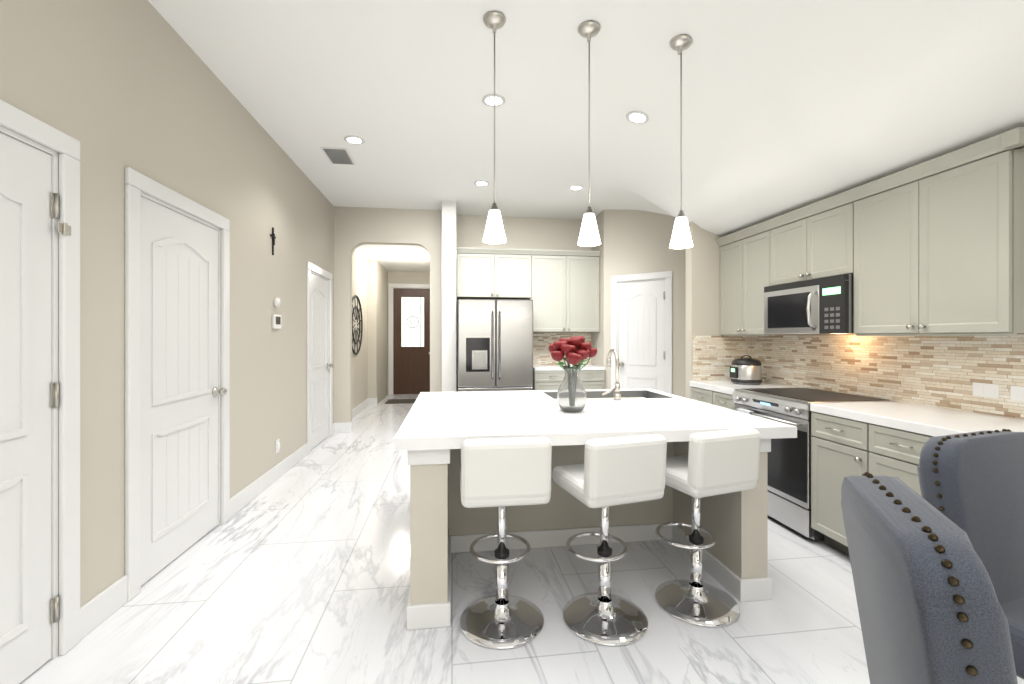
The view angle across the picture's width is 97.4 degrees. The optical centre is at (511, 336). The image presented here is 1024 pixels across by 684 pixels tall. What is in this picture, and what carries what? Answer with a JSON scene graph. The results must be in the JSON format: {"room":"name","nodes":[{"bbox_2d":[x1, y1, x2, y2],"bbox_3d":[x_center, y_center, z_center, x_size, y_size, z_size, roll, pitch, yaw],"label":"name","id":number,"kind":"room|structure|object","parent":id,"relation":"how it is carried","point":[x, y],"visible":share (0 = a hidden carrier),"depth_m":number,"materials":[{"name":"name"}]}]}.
{"room":"kitchen","nodes":[
{"label":"kitchen","id":0,"kind":"room"},
{"bbox_2d":[0,0,367,655],"bbox_3d":[-2.058,-0.263,2.954,0.120,3.125,14.400,0,0,-8],"label":"wall","id":1,"kind":"structure","parent":0,"point":[115,88],"depth_m":2.42,"materials":[{"name":"beige paint"}]},
{"bbox_2d":[0,99,79,683],"bbox_3d":[-1.819,0.233,1.412,0.188,2.135,1.010,0,0,-8],"label":"door","id":2,"kind":"structure","parent":1,"relation":"attached to","point":[35,394],"depth_m":1.75,"materials":[{"name":"white wood"}]},
{"bbox_2d":[80,575,127,640],"bbox_3d":[-1.871,1.232,2.061,0.016,0.135,0.290,0,0,-8],"label":"baseboard","id":3,"kind":"structure","parent":1,"relation":"attached to","point":[101,607],"depth_m":2.05,"materials":[{"name":"white wood"}]},
{"bbox_2d":[125,167,229,601],"bbox_3d":[-1.990,0.233,2.701,0.188,2.135,1.010,0,0,-8],"label":"door","id":4,"kind":"structure","parent":1,"relation":"attached to","point":[177,382],"depth_m":2.59,"materials":[{"name":"white wood"}]},
{"bbox_2d":[230,443,307,517],"bbox_3d":[-2.140,1.232,4.083,0.016,0.135,1.770,0,0,-8],"label":"baseboard","id":5,"kind":"structure","parent":1,"relation":"attached to","point":[246,495],"depth_m":3.81,"materials":[{"name":"white wood"}]},
{"bbox_2d":[270,227,275,254],"bbox_3d":[-2.127,-0.853,4.014,0.020,0.245,0.110,0,0,-8],"label":"crucifix","id":6,"kind":"object","parent":1,"relation":"attached to","point":[272,235],"visible":0.95,"depth_m":4.00,"materials":[{"name":"grey metal"}]},
{"bbox_2d":[272,315,280,328],"bbox_3d":[-2.133,-0.137,4.084,0.025,0.125,0.160,0,0,-8],"label":"thermostat","id":7,"kind":"object","parent":1,"relation":"attached to","point":[276,321],"depth_m":4.04,"materials":[{"name":"white plastic"}]},
{"bbox_2d":[275,439,279,453],"bbox_3d":[-2.142,1.000,4.123,0.020,0.120,0.080,0,0,-8],"label":"outlet","id":8,"kind":"object","parent":1,"relation":"attached to","point":[277,445],"visible":1,"depth_m":4.10,"materials":[{"name":"white plastic"}]},
{"bbox_2d":[274,298,280,306],"bbox_3d":[-2.131,-0.315,4.084,0.030,0.084,0.084,0,0,-8],"label":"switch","id":9,"kind":"object","parent":1,"relation":"attached to","point":[277,302],"depth_m":4.06,"materials":[{"name":"white plastic"}]},
{"bbox_2d":[307,261,332,454],"bbox_3d":[-2.358,0.233,5.456,0.188,2.135,1.010,0,0,-8],"label":"door frame","id":10,"kind":"structure","parent":1,"relation":"attached to","point":[319,358],"depth_m":5.47,"materials":[{"name":"white wood"}]},
{"bbox_2d":[335,398,368,431],"bbox_3d":[-2.583,1.232,7.404,0.016,0.135,2.340,0,0,-8],"label":"baseboard","id":11,"kind":"structure","parent":1,"relation":"attached to","point":[338,426],"depth_m":7.40,"materials":[{"name":"white wood"}]},
{"bbox_2d":[352,295,362,354],"bbox_3d":[-2.586,-0.200,7.474,0.021,0.998,0.998,0,0,-8],"label":"wall decoration","id":12,"kind":"object","parent":1,"relation":"attached to","point":[360,323],"visible":0.83,"depth_m":7.56,"materials":[{"name":"grey metal"}]},
{"bbox_2d":[368,259,388,403],"bbox_3d":[-2.767,-0.237,9.402,0.180,3.075,1.670,0,0,-8],"label":"wall","id":13,"kind":"structure","parent":0,"point":[380,277],"depth_m":8.71,"materials":[{"name":"beige paint"}]},
{"bbox_2d":[334,206,441,422],"bbox_3d":[-1.704,-0.263,6.275,1.460,3.125,0.130,0,0,-8],"label":"wall","id":14,"kind":"structure","parent":0,"point":[355,228],"depth_m":6.18,"materials":[{"name":"beige paint"}]},
{"bbox_2d":[356,244,429,271],"bbox_3d":[-2.005,-1.530,8.262,1.390,0.100,3.890,0,0,-8],"label":"ceiling","id":15,"kind":"structure","parent":0,"point":[410,258],"depth_m":8.27,"materials":[{"name":"white paint"}]},
{"bbox_2d":[389,271,429,287],"bbox_3d":[-2.185,-0.237,10.261,1.200,3.075,0.120,0,0,-8],"label":"wall","id":16,"kind":"structure","parent":0,"point":[401,277],"depth_m":10.18,"materials":[{"name":"beige paint"}]},
{"bbox_2d":[388,283,429,394],"bbox_3d":[-2.250,0.048,10.218,1.070,2.505,0.188,0,0,-8],"label":"door frame","id":17,"kind":"structure","parent":16,"relation":"attached to","point":[408,340],"depth_m":10.18,"materials":[{"name":"white"}]},
{"bbox_2d":[442,201,455,391],"bbox_3d":[-0.873,-0.263,6.265,0.185,3.125,0.790,0,0,-8],"label":"column","id":18,"kind":"structure","parent":0,"point":[448,296],"depth_m":5.87,"materials":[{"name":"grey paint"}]},
{"bbox_2d":[20,394,1023,683],"bbox_3d":[1.707,1.360,3.506,8.090,0.120,14.900,0,0,-8],"label":"floor","id":19,"kind":"structure","parent":0,"point":[298,572],"depth_m":2.14,"materials":[{"name":"tile"}]},
{"bbox_2d":[385,399,415,403],"bbox_3d":[-2.093,1.294,9.078,0.850,0.011,0.550,0,0,-8],"label":"doormat","id":20,"kind":"object","parent":19,"relation":"on","point":[393,401],"visible":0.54,"depth_m":8.99,"materials":[{"name":"grey"}]},
{"bbox_2d":[457,299,532,390],"bbox_3d":[-0.258,0.400,6.137,0.960,1.760,0.946,0,0,-8],"label":"fridge","id":21,"kind":"object","parent":19,"relation":"on","point":[494,345],"visible":0.67,"depth_m":5.72,"materials":[{"name":"silver metal"}]},
{"bbox_2d":[459,437,551,648],"bbox_3d":[-0.034,0.861,2.064,0.413,0.873,0.438,0,0,-8],"label":"stool","id":22,"kind":"object","parent":19,"relation":"on","point":[501,474],"visible":1,"depth_m":1.88,"materials":[{"name":"white leather"}]},
{"bbox_2d":[532,332,604,389],"bbox_3d":[0.752,0.616,6.423,0.985,1.368,0.659,0,0,-8],"label":"base cabinet","id":23,"kind":"object","parent":19,"relation":"on","point":[548,373],"visible":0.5,"depth_m":6.19,"materials":[{"name":"grey paint"}]},
{"bbox_2d":[407,441,771,629],"bbox_3d":[0.304,0.897,2.901,1.768,0.805,1.597,0,0,-8],"label":"kitchen island","id":24,"kind":"object","parent":19,"relation":"on","point":[441,526],"depth_m":2.37,"materials":[{"name":"beige paint"}]},
{"bbox_2d":[394,389,796,452],"bbox_3d":[0.335,0.467,2.902,1.928,0.055,1.656,0,0,-8],"label":"island countertop","id":25,"kind":"structure","parent":24,"relation":"on","point":[435,420],"depth_m":2.40,"materials":[{"name":"white stone"}]},
{"bbox_2d":[549,336,596,411],"bbox_3d":[0.362,0.216,2.659,0.285,0.444,0.260,0,0,-8],"label":"vase","id":26,"kind":"object","parent":25,"relation":"on","point":[571,391],"visible":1,"depth_m":2.61,"materials":[{"name":"clear glass"}]},
{"bbox_2d":[602,349,621,400],"bbox_3d":[0.683,0.262,3.219,0.138,0.356,0.213,0,0,-8],"label":"faucet","id":27,"kind":"object","parent":25,"relation":"on","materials":[{"name":"silver metal"}]},
{"bbox_2d":[552,434,666,645],"bbox_3d":[0.440,0.861,2.086,0.413,0.873,0.438,0,0,-19],"label":"stool","id":28,"kind":"object","parent":19,"relation":"on","point":[607,473],"visible":1,"depth_m":1.93,"materials":[{"name":"white leather"}]},
{"bbox_2d":[690,386,709,403],"bbox_3d":[2.023,0.883,4.115,0.637,0.835,0.372,0,0,-8],"label":"base cabinet","id":29,"kind":"object","parent":19,"relation":"on","point":[699,393],"depth_m":4.07,"materials":[{"name":"grey paint"}]},
{"bbox_2d":[655,428,760,626],"bbox_3d":[0.913,0.861,2.209,0.413,0.873,0.438,0,0,-21],"label":"stool","id":30,"kind":"object","parent":19,"relation":"on","point":[712,463],"visible":0.98,"depth_m":2.06,"materials":[{"name":"white leather"}]},
{"bbox_2d":[710,390,737,408],"bbox_3d":[2.068,0.883,3.774,0.637,0.835,0.317,0,0,-8],"label":"base cabinet","id":31,"kind":"object","parent":19,"relation":"on","point":[720,398],"depth_m":3.75,"materials":[{"name":"grey paint"}]},
{"bbox_2d":[690,378,809,393],"bbox_3d":[2.041,0.440,3.958,0.642,0.050,0.689,0,0,-8],"label":"countertop","id":32,"kind":"structure","parent":31,"relation":"on","point":[729,386],"depth_m":3.85,"materials":[{"name":"white stone"}]},
{"bbox_2d":[730,355,761,384],"bbox_3d":[2.086,0.287,4.011,0.254,0.253,0.248,0,0,-8],"label":"rice cooker","id":33,"kind":"object","parent":32,"relation":"on","point":[746,371],"visible":1,"depth_m":3.92,"materials":[{"name":"silver metal"}]},
{"bbox_2d":[731,388,893,539],"bbox_3d":[2.089,0.854,3.234,0.684,0.891,0.748,0,0,-8],"label":"range","id":34,"kind":"object","parent":19,"relation":"on","point":[789,482],"visible":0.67,"depth_m":3.01,"materials":[{"name":"silver metal"}]},
{"bbox_2d":[810,410,861,556],"bbox_3d":[2.215,0.883,2.673,0.637,0.835,0.392,0,0,-8],"label":"base cabinet","id":35,"kind":"object","parent":19,"relation":"on","point":[836,443],"depth_m":2.67,"materials":[{"name":"grey paint"}]},
{"bbox_2d":[810,402,1023,434],"bbox_3d":[2.266,0.440,2.271,0.642,0.050,1.202,0,0,-8],"label":"countertop","id":36,"kind":"structure","parent":35,"relation":"on","point":[912,415],"depth_m":2.35,"materials":[{"name":"white stone"}]},
{"bbox_2d":[862,418,941,496],"bbox_3d":[2.267,0.883,2.280,0.637,0.835,0.400,0,0,-8],"label":"base cabinet","id":37,"kind":"object","parent":19,"relation":"on","point":[891,451],"depth_m":2.30,"materials":[{"name":"grey paint"}]},
{"bbox_2d":[841,472,1017,683],"bbox_3d":[1.001,0.808,0.787,0.625,0.983,0.517,0,0,25],"label":"dining chair","id":38,"kind":"object","parent":19,"relation":"on","point":[930,610],"visible":1,"depth_m":0.73,"materials":[{"name":"grey fabric"}]},
{"bbox_2d":[917,429,1023,678],"bbox_3d":[1.638,0.808,1.249,0.517,0.983,0.625,0,0,-20],"label":"dining chair","id":39,"kind":"object","parent":19,"relation":"on","point":[971,485],"visible":0.62,"depth_m":1.39,"materials":[{"name":"grey fabric"}]},
{"bbox_2d":[456,215,590,391],"bbox_3d":[0.183,-0.263,6.743,2.035,3.125,0.120,0,0,-8],"label":"wall","id":40,"kind":"structure","parent":0,"point":[541,233],"depth_m":6.68,"materials":[{"name":"beige paint"}]},
{"bbox_2d":[457,247,532,299],"bbox_3d":[-0.267,-0.881,6.409,1.035,0.671,0.418,0,0,-8],"label":"upper cabinet","id":41,"kind":"object","parent":40,"relation":"attached to","point":[482,273],"depth_m":6.20,"materials":[{"name":"grey paint"}]},
{"bbox_2d":[525,249,600,331],"bbox_3d":[0.734,-0.645,6.543,0.985,1.144,0.418,0,0,-8],"label":"upper cabinet","id":42,"kind":"object","parent":40,"relation":"attached to","point":[560,289],"depth_m":6.34,"materials":[{"name":"grey paint"}]},
{"bbox_2d":[148,0,1023,235],"bbox_3d":[0.517,-1.349,1.456,4.690,0.852,10.850,0,0,-8],"label":"ceiling","id":43,"kind":"structure","parent":0,"point":[789,106],"depth_m":2.87,"materials":[{"name":"white paint"}]},
{"bbox_2d":[320,147,355,164],"bbox_3d":[-1.698,-1.770,4.414,0.240,0.009,0.400,0,0,-8],"label":"ceiling vent","id":44,"kind":"object","parent":43,"relation":"in","point":[338,156],"visible":0.98,"depth_m":4.38,"materials":[{"name":"white metal"}]},
{"bbox_2d":[344,136,364,143],"bbox_3d":[-1.417,-1.770,4.048,0.174,0.009,0.174,0,0,-8],"label":"recessed light","id":45,"kind":"object","parent":43,"relation":"in","point":[354,139],"visible":1,"depth_m":4.04,"materials":[{"name":"white"}]},
{"bbox_2d":[474,181,488,185],"bbox_3d":[-0.349,-1.770,5.189,0.174,0.009,0.174,0,0,-8],"label":"recessed light","id":46,"kind":"object","parent":43,"relation":"in","point":[481,183],"visible":1,"depth_m":5.19,"materials":[{"name":"white"}]},
{"bbox_2d":[482,94,504,106],"bbox_3d":[-0.137,-1.770,3.372,0.174,0.009,0.174,0,0,-8],"label":"recessed light","id":47,"kind":"object","parent":43,"relation":"in","point":[487,100],"visible":0.96,"depth_m":3.37,"materials":[{"name":"white"}]},
{"bbox_2d":[483,11,505,243],"bbox_3d":[-0.098,-1.153,2.509,0.134,1.241,0.134,0,0,-8],"label":"pendant light","id":48,"kind":"object","parent":43,"relation":"hanging from","point":[494,232],"visible":0.96,"depth_m":2.48,"materials":[{"name":"white glass"}]},
{"bbox_2d":[569,185,583,189],"bbox_3d":[0.761,-1.769,5.337,0.174,0.009,0.174,0,0,-8],"label":"recessed light","id":49,"kind":"object","parent":43,"relation":"in","point":[576,187],"visible":1,"depth_m":5.32,"materials":[{"name":"white"}]},
{"bbox_2d":[577,20,600,245],"bbox_3d":[0.443,-1.153,2.581,0.134,1.241,0.134,0,0,-8],"label":"pendant light","id":50,"kind":"object","parent":43,"relation":"hanging from","point":[589,233],"visible":1,"depth_m":2.56,"materials":[{"name":"white glass"}]},
{"bbox_2d":[626,111,648,123],"bbox_3d":[0.982,-1.716,3.521,0.169,0.046,0.174,0,0,-8],"label":"recessed light","id":51,"kind":"object","parent":43,"relation":"in","point":[637,117],"visible":1,"depth_m":3.51,"materials":[{"name":"white"}]},
{"bbox_2d":[669,34,692,248],"bbox_3d":[0.998,-1.143,2.655,0.134,1.221,0.134,0,0,-8],"label":"pendant light","id":52,"kind":"object","parent":43,"relation":"hanging from","point":[681,238],"visible":1,"depth_m":2.64,"materials":[{"name":"white glass"}]},
{"bbox_2d":[591,209,684,396],"bbox_3d":[1.722,-0.263,6.250,0.886,3.125,1.505,0,0,-8],"label":"wall","id":53,"kind":"structure","parent":0,"point":[635,241],"depth_m":5.95,"materials":[{"name":"beige paint"}]},
{"bbox_2d":[611,271,671,393],"bbox_3d":[1.712,0.233,5.952,0.830,2.135,0.188,0,0,37],"label":"door","id":54,"kind":"structure","parent":53,"relation":"attached to","point":[641,325],"depth_m":5.91,"materials":[{"name":"white painted wood"},{"name":"brushed nickel"}]},
{"bbox_2d":[686,221,722,398],"bbox_3d":[2.002,-0.263,4.358,0.620,3.125,0.110,0,0,-8],"label":"wall","id":55,"kind":"structure","parent":0,"point":[703,285],"depth_m":4.28,"materials":[{"name":"beige paint"}]},
{"bbox_2d":[685,248,1023,397],"bbox_3d":[2.808,-0.263,1.106,0.120,3.125,9.450,0,0,-8],"label":"wall","id":56,"kind":"structure","parent":0,"point":[685,326],"depth_m":5.58,"materials":[{"name":"beige paint"}]},
{"bbox_2d":[715,220,807,334],"bbox_3d":[2.192,-0.474,3.977,0.337,0.912,0.690,0,0,-8],"label":"upper cabinet","id":57,"kind":"object","parent":56,"relation":"attached to","point":[743,254],"depth_m":3.93,"materials":[{"name":"grey paint"}]},
{"bbox_2d":[767,191,846,285],"bbox_3d":[2.287,-0.668,3.261,0.337,0.524,0.755,0,0,-8],"label":"upper cabinet","id":58,"kind":"object","parent":56,"relation":"attached to","point":[809,242],"depth_m":3.21,"materials":[{"name":"grey paint"}]},
{"bbox_2d":[764,274,853,333],"bbox_3d":[2.230,-0.211,3.253,0.452,0.377,0.746,0,0,-8],"label":"over-the-range microwave","id":59,"kind":"object","parent":58,"relation":"attached to","point":[824,305],"visible":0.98,"depth_m":3.10,"materials":[{"name":"silver metal"}]},
{"bbox_2d":[847,129,1023,334],"bbox_3d":[2.391,-0.474,2.484,0.337,0.912,0.813,0,0,-8],"label":"upper cabinet","id":60,"kind":"object","parent":56,"relation":"attached to","point":[933,247],"depth_m":2.33,"materials":[{"name":"grey paint"}]}
]}

